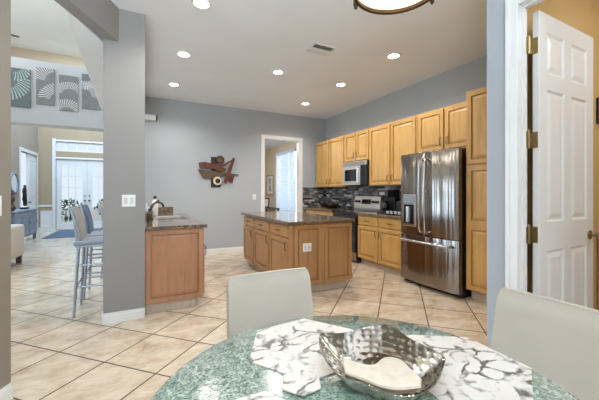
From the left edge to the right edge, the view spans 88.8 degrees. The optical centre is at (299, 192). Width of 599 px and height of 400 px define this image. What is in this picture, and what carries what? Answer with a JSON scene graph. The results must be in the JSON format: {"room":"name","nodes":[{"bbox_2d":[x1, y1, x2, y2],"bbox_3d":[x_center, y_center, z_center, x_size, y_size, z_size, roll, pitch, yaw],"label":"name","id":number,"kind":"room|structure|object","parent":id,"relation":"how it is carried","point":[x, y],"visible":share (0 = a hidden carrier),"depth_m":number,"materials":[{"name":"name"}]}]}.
{"room":"eat-in kitchen","nodes":[
{"label":"eat-in kitchen","id":0,"kind":"room"},
{"bbox_2d":[11,125,37,208],"bbox_3d":[-7.599,-0.478,7.958,0.120,3.500,4.700,0,0,-27],"label":"wall","id":1,"kind":"structure","parent":0,"point":[26,137],"depth_m":8.63,"materials":[{"name":"beige paint"}]},
{"bbox_2d":[11,172,18,192],"bbox_3d":[-7.619,-0.248,8.172,0.039,0.560,0.640,0,0,-27],"label":"wall mirror","id":2,"kind":"object","parent":1,"relation":"attached to","point":[14,177],"visible":0.85,"depth_m":8.18,"materials":[{"name":"silver metal"}]},
{"bbox_2d":[11,175,17,190],"bbox_3d":[-7.625,-0.248,8.169,0.006,0.442,0.506,0,0,-27],"label":"mirror glass","id":3,"kind":"object","parent":2,"relation":"attached to","point":[14,178],"depth_m":8.18,"materials":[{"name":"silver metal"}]},
{"bbox_2d":[19,147,37,230],"bbox_3d":[-8.199,0.002,9.279,0.020,2.540,1.680,0,0,-27],"label":"trim","id":4,"kind":"structure","parent":1,"relation":"attached to","point":[20,148],"depth_m":8.64,"materials":[{"name":"white paint"}]},
{"bbox_2d":[26,153,35,207],"bbox_3d":[-8.370,0.047,9.580,0.111,2.430,0.790,0,0,-27],"label":"door","id":5,"kind":"structure","parent":1,"relation":"in","point":[30,159],"depth_m":9.50,"materials":[{"name":"white paint"}]},
{"bbox_2d":[11,0,81,57],"bbox_3d":[-5.699,-4.708,3.874,7.400,0.100,14.100,0,0,-27],"label":"ceiling","id":6,"kind":"structure","parent":0,"point":[40,25],"depth_m":8.70,"materials":[{"name":"beige paint"}]},
{"bbox_2d":[11,46,102,229],"bbox_3d":[-8.862,-1.693,10.035,7.400,5.930,0.150,0,0,-27],"label":"wall","id":7,"kind":"structure","parent":0,"point":[45,135],"depth_m":10.21,"materials":[{"name":"beige paint"}]},
{"bbox_2d":[38,227,51,230],"bbox_3d":[-8.449,1.222,10.155,0.375,0.100,0.014,0,0,-27],"label":"baseboard","id":8,"kind":"structure","parent":7,"relation":"attached to","point":[43,228],"depth_m":10.15,"materials":[{"name":"white paint"}]},
{"bbox_2d":[40,211,51,227],"bbox_3d":[-8.425,0.897,10.168,0.300,0.550,0.012,0,0,-27],"label":"trim","id":9,"kind":"structure","parent":7,"relation":"attached to","point":[45,216],"depth_m":10.16,"materials":[{"name":"white paint"}]},
{"bbox_2d":[11,56,102,131],"bbox_3d":[-5.455,-1.648,4.626,5.520,1.040,0.320,0,0,-27],"label":"wall ledge","id":10,"kind":"object","parent":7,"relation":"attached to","point":[38,115],"depth_m":5.15,"materials":[{"name":"grey paint"}]},
{"bbox_2d":[11,67,30,107],"bbox_3d":[-4.561,-1.679,4.892,0.395,0.622,0.020,0,0,-27],"label":"art panel","id":11,"kind":"object","parent":10,"relation":"attached to","point":[20,78],"visible":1,"depth_m":4.92,"materials":[{"name":"teal fabric"}]},
{"bbox_2d":[36,67,53,105],"bbox_3d":[-4.216,-1.752,5.069,0.240,0.607,0.020,0,0,-27],"label":"art panel","id":12,"kind":"object","parent":10,"relation":"attached to","point":[44,76],"visible":1,"depth_m":5.06,"materials":[{"name":"grey fabric"}]},
{"bbox_2d":[59,74,77,111],"bbox_3d":[-3.937,-1.681,5.212,0.262,0.605,0.020,0,0,-27],"label":"art panel","id":13,"kind":"object","parent":10,"relation":"attached to","point":[68,85],"visible":1,"depth_m":5.20,"materials":[{"name":"grey fabric"}]},
{"bbox_2d":[82,74,99,109],"bbox_3d":[-3.651,-1.752,5.359,0.270,0.607,0.020,0,0,-27],"label":"art panel","id":14,"kind":"object","parent":10,"relation":"attached to","point":[89,99],"visible":0.71,"depth_m":5.33,"materials":[{"name":"grey fabric"}]},
{"bbox_2d":[56,159,86,228],"bbox_3d":[-7.822,0.067,10.506,0.861,2.390,0.113,0,0,-27],"label":"door","id":15,"kind":"structure","parent":7,"relation":"in","point":[71,174],"depth_m":10.48,"materials":[{"name":"white paint"}]},
{"bbox_2d":[52,138,102,229],"bbox_3d":[-7.423,-0.268,10.679,1.930,3.080,0.020,0,0,-27],"label":"trim","id":16,"kind":"structure","parent":7,"relation":"attached to","point":[54,140],"depth_m":10.26,"materials":[{"name":"white paint"}]},
{"bbox_2d":[56,141,102,152],"bbox_3d":[-7.452,-1.553,10.736,1.800,0.330,0.050,0,0,-27],"label":"window","id":17,"kind":"structure","parent":7,"relation":"in","point":[60,146],"depth_m":10.62,"materials":[{"name":"white glass"}]},
{"bbox_2d":[87,160,102,227],"bbox_3d":[-7.049,0.067,10.902,0.861,2.390,0.113,0,0,-27],"label":"door","id":18,"kind":"structure","parent":7,"relation":"in","point":[94,167],"depth_m":10.84,"materials":[{"name":"white paint"}]},
{"bbox_2d":[0,0,118,388],"bbox_3d":[-1.838,-0.328,1.316,0.115,3.200,3.371,0,0,0],"label":"wall","id":19,"kind":"structure","parent":0,"point":[5,5],"depth_m":1.86,"materials":[{"name":"grey paint"}]},
{"bbox_2d":[0,196,1,215],"bbox_3d":[-1.774,0.082,1.785,0.009,0.120,0.075,0,0,0],"label":"light switch","id":20,"kind":"object","parent":19,"relation":"attached to","point":[0,196],"visible":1,"depth_m":1.81,"materials":[{"name":"white plastic"}]},
{"bbox_2d":[0,382,12,399],"bbox_3d":[-1.836,1.222,0.793,0.136,0.100,2.206,0,0,0],"label":"baseboard","id":21,"kind":"structure","parent":19,"relation":"attached to","point":[6,393],"depth_m":1.85,"materials":[{"name":"white paint"}]},
{"bbox_2d":[65,9,102,108],"bbox_3d":[-2.456,-1.578,4.082,0.680,0.200,3.387,0,0,-27],"label":"ceiling","id":22,"kind":"structure","parent":0,"point":[90,44],"depth_m":3.19,"materials":[{"name":"paint"}]},
{"bbox_2d":[103,9,144,313],"bbox_3d":[-1.757,-0.328,3.077,0.359,3.200,0.120,0,0,-27],"label":"wall column","id":23,"kind":"structure","parent":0,"point":[123,60],"depth_m":3.02,"materials":[{"name":"grey paint"}]},
{"bbox_2d":[101,308,144,324],"bbox_3d":[-1.760,1.222,3.068,0.373,0.100,0.134,0,0,-27],"label":"baseboard","id":24,"kind":"structure","parent":23,"relation":"attached to","point":[114,317],"depth_m":3.01,"materials":[{"name":"white paint"}]},
{"bbox_2d":[122,195,134,206],"bbox_3d":[-1.696,0.086,3.036,0.118,0.118,0.009,0,0,-27],"label":"light switch","id":25,"kind":"object","parent":23,"relation":"attached to","point":[127,200],"visible":1,"depth_m":3.03,"materials":[{"name":"white plastic"}]},
{"bbox_2d":[145,96,324,248],"bbox_3d":[-1.127,-0.266,6.736,4.109,3.075,0.120,0,0,-27],"label":"wall","id":26,"kind":"structure","parent":0,"point":[183,135],"depth_m":6.33,"materials":[{"name":"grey paint"}]},
{"bbox_2d":[145,114,156,120],"bbox_3d":[-2.806,-1.408,5.771,0.220,0.110,0.061,0,0,-27],"label":"door chime","id":27,"kind":"object","parent":26,"relation":"attached to","point":[147,116],"visible":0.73,"depth_m":5.75,"materials":[{"name":"white plastic"}]},
{"bbox_2d":[198,156,238,186],"bbox_3d":[-1.673,-0.430,6.344,0.834,0.661,0.077,0,0,-27],"label":"wall sculpture","id":28,"kind":"object","parent":26,"relation":"attached to","point":[215,174],"visible":1,"depth_m":6.33,"materials":[{"name":"orange metal"}]},
{"bbox_2d":[204,246,243,253],"bbox_3d":[-1.623,1.222,6.406,1.725,0.100,0.014,0,0,-27],"label":"baseboard","id":29,"kind":"structure","parent":26,"relation":"attached to","point":[241,248],"depth_m":6.42,"materials":[{"name":"white paint"}]},
{"bbox_2d":[261,134,302,211],"bbox_3d":[-0.420,-0.005,7.089,1.040,2.555,0.138,0,0,-27],"label":"trim","id":30,"kind":"structure","parent":26,"relation":"attached to","point":[299,141],"depth_m":7.19,"materials":[{"name":"white paint"}]},
{"bbox_2d":[11,228,486,399],"bbox_3d":[-3.313,1.332,4.482,12.200,0.120,17.400,0,0,-27],"label":"floor","id":31,"kind":"structure","parent":0,"point":[55,355],"depth_m":3.00,"materials":[{"name":"tile"}]},
{"bbox_2d":[11,224,23,263],"bbox_3d":[-5.704,0.832,4.738,2.020,0.880,0.840,0,0,-27],"label":"sofa","id":32,"kind":"object","parent":31,"relation":"on","point":[17,230],"visible":0.54,"depth_m":5.26,"materials":[{"name":"beige fabric"}]},
{"bbox_2d":[11,208,37,237],"bbox_3d":[-7.096,0.862,7.654,0.477,0.820,1.800,0,0,-27],"label":"console table","id":33,"kind":"object","parent":31,"relation":"on","point":[27,217],"visible":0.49,"depth_m":7.81,"materials":[{"name":"blue wood"}]},
{"bbox_2d":[11,193,15,210],"bbox_3d":[-6.835,0.242,7.226,0.200,0.420,0.200,0,0,-27],"label":"vase","id":34,"kind":"object","parent":33,"relation":"on","point":[13,207],"visible":0.46,"depth_m":7.21,"materials":[{"name":"ceramic"}]},
{"bbox_2d":[20,185,29,208],"bbox_3d":[-7.342,0.130,8.168,0.160,0.644,0.233,0,0,-27],"label":"statuette","id":35,"kind":"object","parent":33,"relation":"on","point":[24,190],"visible":0.99,"depth_m":8.13,"materials":[{"name":"black plastic"}]},
{"bbox_2d":[41,228,101,238],"bbox_3d":[-6.833,1.264,9.531,1.450,0.013,2.000,0,0,-27],"label":"rug","id":36,"kind":"object","parent":31,"relation":"on","point":[61,233],"visible":0.49,"depth_m":9.07,"materials":[{"name":"blue fabric"}]},
{"bbox_2d":[69,206,102,317],"bbox_3d":[-2.221,0.715,3.356,0.470,1.116,0.446,0,0,-27],"label":"bar stool","id":37,"kind":"object","parent":31,"relation":"on","point":[81,241],"visible":0.76,"depth_m":3.18,"materials":[{"name":"grey metal"}]},
{"bbox_2d":[80,204,102,299],"bbox_3d":[-2.495,0.715,3.890,0.470,1.116,0.446,0,0,-27],"label":"bar stool","id":38,"kind":"object","parent":31,"relation":"on","point":[86,213],"visible":0.55,"depth_m":3.71,"materials":[{"name":"grey metal"}]},
{"bbox_2d":[98,202,102,278],"bbox_3d":[-2.858,0.715,4.771,0.470,1.116,0.446,0,0,-27],"label":"bar stool","id":39,"kind":"object","parent":31,"relation":"on","point":[100,204],"visible":0.23,"depth_m":4.55,"materials":[{"name":"grey metal"}]},
{"bbox_2d":[145,228,205,313],"bbox_3d":[-1.747,0.834,4.148,0.633,0.876,1.925,0,0,-27],"label":"base cabinet","id":40,"kind":"object","parent":31,"relation":"on","point":[174,258],"visible":0.79,"depth_m":3.28,"materials":[{"name":"red wood"}]},
{"bbox_2d":[145,213,206,230],"bbox_3d":[-1.750,0.377,4.138,0.619,0.037,1.960,0,0,-27],"label":"countertop","id":41,"kind":"structure","parent":40,"relation":"on","point":[192,222],"depth_m":3.49,"materials":[{"name":"brown stone"}]},
{"bbox_2d":[145,203,148,217],"bbox_3d":[-2.130,0.258,4.280,0.060,0.200,0.060,0,0,-27],"label":"soap bottle","id":42,"kind":"object","parent":41,"relation":"on","point":[147,204],"visible":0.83,"depth_m":4.25,"materials":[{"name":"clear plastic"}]},
{"bbox_2d":[147,208,151,221],"bbox_3d":[-1.815,0.278,3.699,0.064,0.160,0.064,0,0,-27],"label":"soap bottle","id":43,"kind":"object","parent":41,"relation":"on","point":[149,213],"visible":1,"depth_m":3.68,"materials":[{"name":"black plastic"}]},
{"bbox_2d":[152,196,157,215],"bbox_3d":[-2.233,0.208,4.721,0.090,0.300,0.090,0,0,-27],"label":"soap bottle","id":44,"kind":"object","parent":41,"relation":"on","point":[155,207],"visible":0.82,"depth_m":4.69,"materials":[{"name":"white plastic"}]},
{"bbox_2d":[150,200,164,218],"bbox_3d":[-1.938,0.228,4.136,0.153,0.259,0.238,0,0,-6],"label":"faucet","id":45,"kind":"object","parent":41,"relation":"on","point":[157,201],"visible":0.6,"depth_m":4.06,"materials":[{"name":"brown metal"}]},
{"bbox_2d":[149,207,172,213],"bbox_3d":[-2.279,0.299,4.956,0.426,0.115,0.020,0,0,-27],"label":"basket","id":46,"kind":"object","parent":41,"relation":"on","point":[161,210],"depth_m":4.99,"materials":[{"name":"brown wicker"}]},
{"bbox_2d":[155,215,188,219],"bbox_3d":[-1.802,0.453,4.291,0.399,0.198,0.704,0,0,-27],"label":"sink","id":47,"kind":"object","parent":41,"relation":"in","point":[173,217],"visible":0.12,"depth_m":4.57,"materials":[{"name":"silver metal"}]},
{"bbox_2d":[226,267,313,337],"bbox_3d":[-0.043,0.835,1.313,0.445,0.874,0.526,0,0,-27],"label":"dining chair","id":48,"kind":"object","parent":31,"relation":"on","point":[253,300],"visible":0.5,"depth_m":1.49,"materials":[{"name":"beige leather"}]},
{"bbox_2d":[265,207,279,211],"bbox_3d":[-1.110,0.892,10.250,0.470,0.760,1.150,0,0,-27],"label":"side table","id":49,"kind":"object","parent":31,"relation":"on","point":[269,208],"visible":0.27,"depth_m":9.73,"materials":[{"name":"brown wood"}]},
{"bbox_2d":[265,198,269,207],"bbox_3d":[-1.190,0.351,10.143,0.400,0.318,0.083,0,0,14],"label":"photo frame","id":50,"kind":"object","parent":49,"relation":"on","point":[267,200],"visible":0.4,"depth_m":10.11,"materials":[{"name":"black plastic"}]},
{"bbox_2d":[244,216,351,291],"bbox_3d":[-0.155,0.834,4.722,0.945,0.876,1.921,0,0,-27],"label":"kitchen island","id":51,"kind":"object","parent":31,"relation":"on","point":[325,249],"visible":0.82,"depth_m":3.96,"materials":[{"name":"brown wood"}]},
{"bbox_2d":[241,211,354,224],"bbox_3d":[-0.143,0.377,4.733,0.975,0.037,1.973,0,0,-27],"label":"island countertop","id":52,"kind":"structure","parent":51,"relation":"on","point":[283,217],"depth_m":4.31,"materials":[{"name":"brown stone"}]},
{"bbox_2d":[303,243,310,251],"bbox_3d":[0.094,0.684,3.779,0.120,0.105,0.009,0,0,-27],"label":"outlet plate","id":53,"kind":"object","parent":51,"relation":"attached to","point":[306,246],"depth_m":3.77,"materials":[{"name":"white plastic"}]},
{"bbox_2d":[306,209,332,215],"bbox_3d":[0.657,0.834,6.796,0.630,0.876,1.160,0,0,-27],"label":"base cabinet","id":54,"kind":"object","parent":31,"relation":"on","point":[327,213],"visible":0.09,"depth_m":6.62,"materials":[{"name":"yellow wood"}]},
{"bbox_2d":[303,207,348,211],"bbox_3d":[0.648,0.377,6.843,0.645,0.037,1.257,0,0,-27],"label":"countertop","id":55,"kind":"structure","parent":54,"relation":"on","point":[310,208],"depth_m":6.68,"materials":[{"name":"brown stone"}]},
{"bbox_2d":[319,200,340,207],"bbox_3d":[0.690,0.271,6.931,0.412,0.174,0.688,0,0,-27],"label":"basket","id":56,"kind":"object","parent":55,"relation":"on","point":[332,205],"visible":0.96,"depth_m":6.79,"materials":[{"name":"brown wicker"}]},
{"bbox_2d":[331,195,382,261],"bbox_3d":[1.080,0.660,5.918,0.692,1.183,0.772,0,0,-27],"label":"range","id":57,"kind":"object","parent":31,"relation":"on","point":[364,203],"visible":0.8,"depth_m":5.77,"materials":[{"name":"silver metal"}]},
{"bbox_2d":[331,209,376,212],"bbox_3d":[1.065,0.365,5.910,0.565,0.023,0.768,0,0,-27],"label":"cooktop","id":58,"kind":"object","parent":57,"relation":"in","point":[343,210],"depth_m":5.89,"materials":[{"name":"black glass"}]},
{"bbox_2d":[150,315,578,399],"bbox_3d":[0.166,0.897,0.758,1.091,0.750,1.091,0,0,-27],"label":"dining table","id":59,"kind":"object","parent":31,"relation":"on","point":[223,371],"visible":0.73,"depth_m":0.85,"materials":[{"name":"green marble"},{"name":"espresso wood"}]},
{"bbox_2d":[236,391,284,399],"bbox_3d":[-0.103,0.519,0.590,0.417,0.004,0.365,0,0,-27],"label":"placemat","id":60,"kind":"object","parent":59,"relation":"on","point":[264,395],"visible":1,"depth_m":0.77,"materials":[{"name":"white stone"}]},
{"bbox_2d":[249,319,352,378],"bbox_3d":[0.024,0.519,1.044,0.416,0.004,0.375,0,0,-27],"label":"placemat","id":61,"kind":"object","parent":59,"relation":"on","point":[289,347],"visible":0.77,"depth_m":1.02,"materials":[{"name":"white stone"}]},
{"bbox_2d":[283,369,320,396],"bbox_3d":[0.005,0.515,0.829,0.116,0.004,0.105,0,0,-27],"label":"coaster","id":62,"kind":"object","parent":59,"relation":"on","point":[300,382],"visible":1,"depth_m":0.82,"materials":[{"name":"white stone"}]},
{"bbox_2d":[319,324,445,399],"bbox_3d":[0.203,0.455,0.830,0.352,0.123,0.192,0,0,25],"label":"decorative bowl","id":63,"kind":"object","parent":59,"relation":"on","point":[369,345],"visible":0.74,"depth_m":0.89,"materials":[{"name":"silver metal"}]},
{"bbox_2d":[341,357,421,394],"bbox_3d":[0.216,0.492,0.813,0.193,0.036,0.141,0,0,-2],"label":"napkin","id":64,"kind":"object","parent":63,"relation":"in","point":[392,375],"visible":0.91,"depth_m":0.80,"materials":[{"name":"beige fabric"}]},
{"bbox_2d":[406,334,532,399],"bbox_3d":[0.476,0.519,0.922,0.372,0.004,0.416,0,0,-27],"label":"placemat","id":65,"kind":"object","parent":59,"relation":"on","point":[472,370],"visible":0.7,"depth_m":0.88,"materials":[{"name":"white stone"}]},
{"bbox_2d":[358,215,400,275],"bbox_3d":[1.531,0.834,5.094,0.630,0.876,1.085,0,0,-27],"label":"base cabinet","id":66,"kind":"object","parent":31,"relation":"on","point":[379,242],"visible":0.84,"depth_m":4.93,"materials":[{"name":"brown wood"}]},
{"bbox_2d":[356,212,400,218],"bbox_3d":[1.545,0.377,5.097,0.645,0.037,1.098,0,0,-27],"label":"countertop","id":67,"kind":"structure","parent":66,"relation":"on","point":[358,213],"depth_m":5.01,"materials":[{"name":"brown stone"}]},
{"bbox_2d":[377,190,399,212],"bbox_3d":[1.517,0.160,5.236,0.317,0.396,0.250,0,0,-27],"label":"coffee maker","id":68,"kind":"object","parent":67,"relation":"on","point":[391,197],"visible":0.91,"depth_m":5.16,"materials":[{"name":"black plastic"}]},
{"bbox_2d":[384,211,400,215],"bbox_3d":[1.508,0.330,4.726,0.140,0.057,0.410,0,0,-27],"label":"rack","id":69,"kind":"object","parent":67,"relation":"on","point":[387,212],"visible":0.77,"depth_m":4.75,"materials":[{"name":"silver plastic"}]},
{"bbox_2d":[384,213,400,215],"bbox_3d":[1.508,0.348,4.726,0.140,0.020,0.410,0,0,-27],"label":"tray","id":70,"kind":"object","parent":69,"relation":"on","point":[399,214],"depth_m":4.71,"materials":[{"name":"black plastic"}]},
{"bbox_2d":[397,189,400,213],"bbox_3d":[1.700,0.150,4.920,0.200,0.416,0.200,0,0,-27],"label":"countertop appliance","id":71,"kind":"object","parent":67,"relation":"on","point":[398,202],"visible":0.18,"depth_m":4.91,"materials":[{"name":"black plastic"}]},
{"bbox_2d":[400,148,471,298],"bbox_3d":[1.917,0.372,4.143,0.784,1.800,0.910,0,0,-27],"label":"refrigerator","id":72,"kind":"object","parent":31,"relation":"on","point":[433,183],"visible":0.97,"depth_m":3.87,"materials":[{"name":"silver metal"}]},
{"bbox_2d":[466,86,486,302],"bbox_3d":[2.447,0.041,3.309,0.630,2.462,1.012,0,0,-27],"label":"pantry cabinet","id":73,"kind":"object","parent":31,"relation":"on","point":[476,100],"visible":0.22,"depth_m":3.50,"materials":[{"name":"brown wood"}]},
{"bbox_2d":[487,0,504,347],"bbox_3d":[2.202,-0.266,0.451,0.090,3.075,3.790,0,0,-27],"label":"wall","id":74,"kind":"structure","parent":31,"relation":"on","point":[495,8],"depth_m":2.06,"materials":[{"name":"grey paint"}]},
{"bbox_2d":[490,287,598,399],"bbox_3d":[0.741,0.835,0.993,0.526,0.874,0.445,0,0,-27],"label":"dining chair","id":75,"kind":"object","parent":31,"relation":"on","point":[558,339],"visible":0.73,"depth_m":1.10,"materials":[{"name":"beige leather"}]},
{"bbox_2d":[597,239,598,309],"bbox_3d":[2.839,0.827,2.636,0.540,0.890,0.240,0,0,-27],"label":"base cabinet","id":76,"kind":"object","parent":31,"relation":"on","point":[597,239],"visible":0.55,"depth_m":2.62,"materials":[{"name":"brown wood"}]},
{"bbox_2d":[265,140,288,149],"bbox_3d":[-2.195,-1.578,8.915,3.960,0.100,4.733,0,0,-27],"label":"ceiling","id":77,"kind":"structure","parent":0,"point":[269,144],"depth_m":9.60,"materials":[{"name":"paint"}]},
{"bbox_2d":[111,0,486,118],"bbox_3d":[0.157,-1.863,2.299,5.879,0.120,8.947,0,0,-27],"label":"ceiling","id":78,"kind":"structure","parent":0,"point":[235,47],"depth_m":3.84,"materials":[{"name":"paint"}]},
{"bbox_2d":[167,82,179,86],"bbox_3d":[-2.103,-1.796,5.114,0.196,0.010,0.196,0,0,-27],"label":"recessed light","id":79,"kind":"object","parent":78,"relation":"in","point":[172,84],"visible":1,"depth_m":5.10,"materials":[{"name":"white"}]},
{"bbox_2d":[176,51,191,57],"bbox_3d":[-1.512,-1.796,3.995,0.196,0.010,0.196,0,0,-27],"label":"recessed light","id":80,"kind":"object","parent":78,"relation":"in","point":[183,54],"visible":1,"depth_m":3.99,"materials":[{"name":"white"}]},
{"bbox_2d":[191,0,211,9],"bbox_3d":[-0.935,-1.796,2.915,0.196,0.010,0.196,0,0,-27],"label":"recessed light","id":81,"kind":"object","parent":78,"relation":"in","point":[199,4],"visible":1,"depth_m":2.93,"materials":[{"name":"white paint"}]},
{"bbox_2d":[272,70,284,74],"bbox_3d":[-0.322,-1.796,4.590,0.196,0.010,0.196,0,0,-27],"label":"recessed light","id":82,"kind":"object","parent":78,"relation":"in","point":[275,72],"visible":1,"depth_m":4.59,"materials":[{"name":"white"}]},
{"bbox_2d":[305,42,336,55],"bbox_3d":[0.270,-1.795,3.848,0.330,0.015,0.250,0,0,-27],"label":"ceiling vent","id":83,"kind":"object","parent":78,"relation":"in","point":[317,48],"visible":1,"depth_m":3.84,"materials":[{"name":"white metal"}]},
{"bbox_2d":[335,83,346,86],"bbox_3d":[0.692,-1.796,5.122,0.196,0.010,0.196,0,0,-27],"label":"recessed light","id":84,"kind":"object","parent":78,"relation":"in","point":[336,84],"visible":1,"depth_m":5.10,"materials":[{"name":"white"}]},
{"bbox_2d":[353,0,433,14],"bbox_3d":[0.508,-1.407,1.559,0.477,0.791,0.460,0,0,-27],"label":"pendant lamp","id":85,"kind":"object","parent":78,"relation":"hanging from","point":[380,7],"visible":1,"depth_m":1.75,"materials":[{"name":"white glass"}]},
{"bbox_2d":[386,53,400,59],"bbox_3d":[1.245,-1.796,4.045,0.196,0.010,0.196,0,0,-27],"label":"recessed light","id":86,"kind":"object","parent":78,"relation":"in","point":[391,56],"visible":1,"depth_m":4.05,"materials":[{"name":"white"}]},
{"bbox_2d":[265,55,486,211],"bbox_3d":[0.772,-0.266,7.417,0.149,3.075,9.910,0,0,-27],"label":"wall","id":87,"kind":"structure","parent":0,"point":[450,87],"depth_m":5.28,"materials":[{"name":"paint"}]},
{"bbox_2d":[266,175,273,194],"bbox_3d":[-1.042,-0.248,10.751,0.029,0.700,0.640,0,0,-27],"label":"picture frame","id":88,"kind":"object","parent":87,"relation":"attached to","point":[269,178],"visible":1,"depth_m":10.71,"materials":[{"name":"beige paint"}]},
{"bbox_2d":[276,148,296,211],"bbox_3d":[-0.382,-0.148,9.556,0.130,2.280,1.630,0,0,-27],"label":"window","id":89,"kind":"structure","parent":87,"relation":"in","point":[295,155],"depth_m":9.50,"materials":[{"name":"glass"}]},
{"bbox_2d":[275,148,295,210],"bbox_3d":[-0.451,-0.173,9.520,0.045,2.190,1.470,0,0,-27],"label":"window blind","id":90,"kind":"object","parent":89,"relation":"attached to","point":[291,150],"visible":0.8,"depth_m":9.45,"materials":[{"name":"white plastic"}]},
{"bbox_2d":[316,135,356,187],"bbox_3d":[0.792,-0.643,6.865,0.369,1.062,1.160,0,0,-27],"label":"upper cabinet","id":91,"kind":"object","parent":87,"relation":"attached to","point":[330,154],"visible":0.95,"depth_m":6.74,"materials":[{"name":"brown wood"}]},
{"bbox_2d":[303,186,400,208],"bbox_3d":[1.079,-0.136,6.021,0.636,0.985,3.166,0,0,-27],"label":"backsplash","id":92,"kind":"structure","parent":87,"relation":"attached to","point":[344,196],"depth_m":7.01,"materials":[{"name":"tile"}]},
{"bbox_2d":[345,128,369,162],"bbox_3d":[1.232,-0.885,6.009,0.369,0.578,0.755,0,0,-27],"label":"upper cabinet","id":93,"kind":"object","parent":87,"relation":"attached to","point":[356,143],"visible":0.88,"depth_m":5.89,"materials":[{"name":"brown wood"}]},
{"bbox_2d":[343,160,369,185],"bbox_3d":[1.190,-0.359,5.987,0.432,0.462,0.745,0,0,-27],"label":"microwave","id":94,"kind":"object","parent":93,"relation":"attached to","point":[356,173],"visible":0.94,"depth_m":5.85,"materials":[{"name":"silver plastic"}]},
{"bbox_2d":[369,115,417,185],"bbox_3d":[1.658,-0.643,5.179,0.369,1.062,1.100,0,0,-27],"label":"upper cabinet","id":95,"kind":"object","parent":87,"relation":"attached to","point":[388,142],"visible":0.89,"depth_m":5.13,"materials":[{"name":"brown wood"}]},
{"bbox_2d":[418,101,465,152],"bbox_3d":[2.128,-0.874,4.263,0.369,0.601,0.950,0,0,-27],"label":"upper cabinet","id":96,"kind":"object","parent":87,"relation":"attached to","point":[445,127],"visible":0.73,"depth_m":4.22,"materials":[{"name":"brown wood"}]},
{"bbox_2d":[527,0,598,309],"bbox_3d":[2.258,-0.266,2.542,1.919,3.075,0.120,0,0,-27],"label":"wall","id":97,"kind":"structure","parent":0,"point":[582,15],"depth_m":2.48,"materials":[{"name":"paint"}]},
{"bbox_2d":[505,0,544,291],"bbox_3d":[1.604,0.009,1.585,0.118,2.527,0.959,0,0,-27],"label":"door frame","id":98,"kind":"structure","parent":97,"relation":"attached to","point":[511,6],"depth_m":1.94,"materials":[{"name":"white paint"}]},
{"bbox_2d":[526,10,598,308],"bbox_3d":[1.837,0.046,2.128,0.857,2.428,0.174,0,0,-27],"label":"door","id":99,"kind":"structure","parent":97,"relation":"in","point":[561,235],"depth_m":2.11,"materials":[{"name":"white paint"}]},
{"bbox_2d":[596,97,598,123],"bbox_3d":[2.610,-0.698,2.641,0.145,0.220,0.024,0,0,-27],"label":"wall plaque","id":100,"kind":"object","parent":97,"relation":"attached to","point":[597,99],"visible":1,"depth_m":2.61,"materials":[{"name":"black plastic"}]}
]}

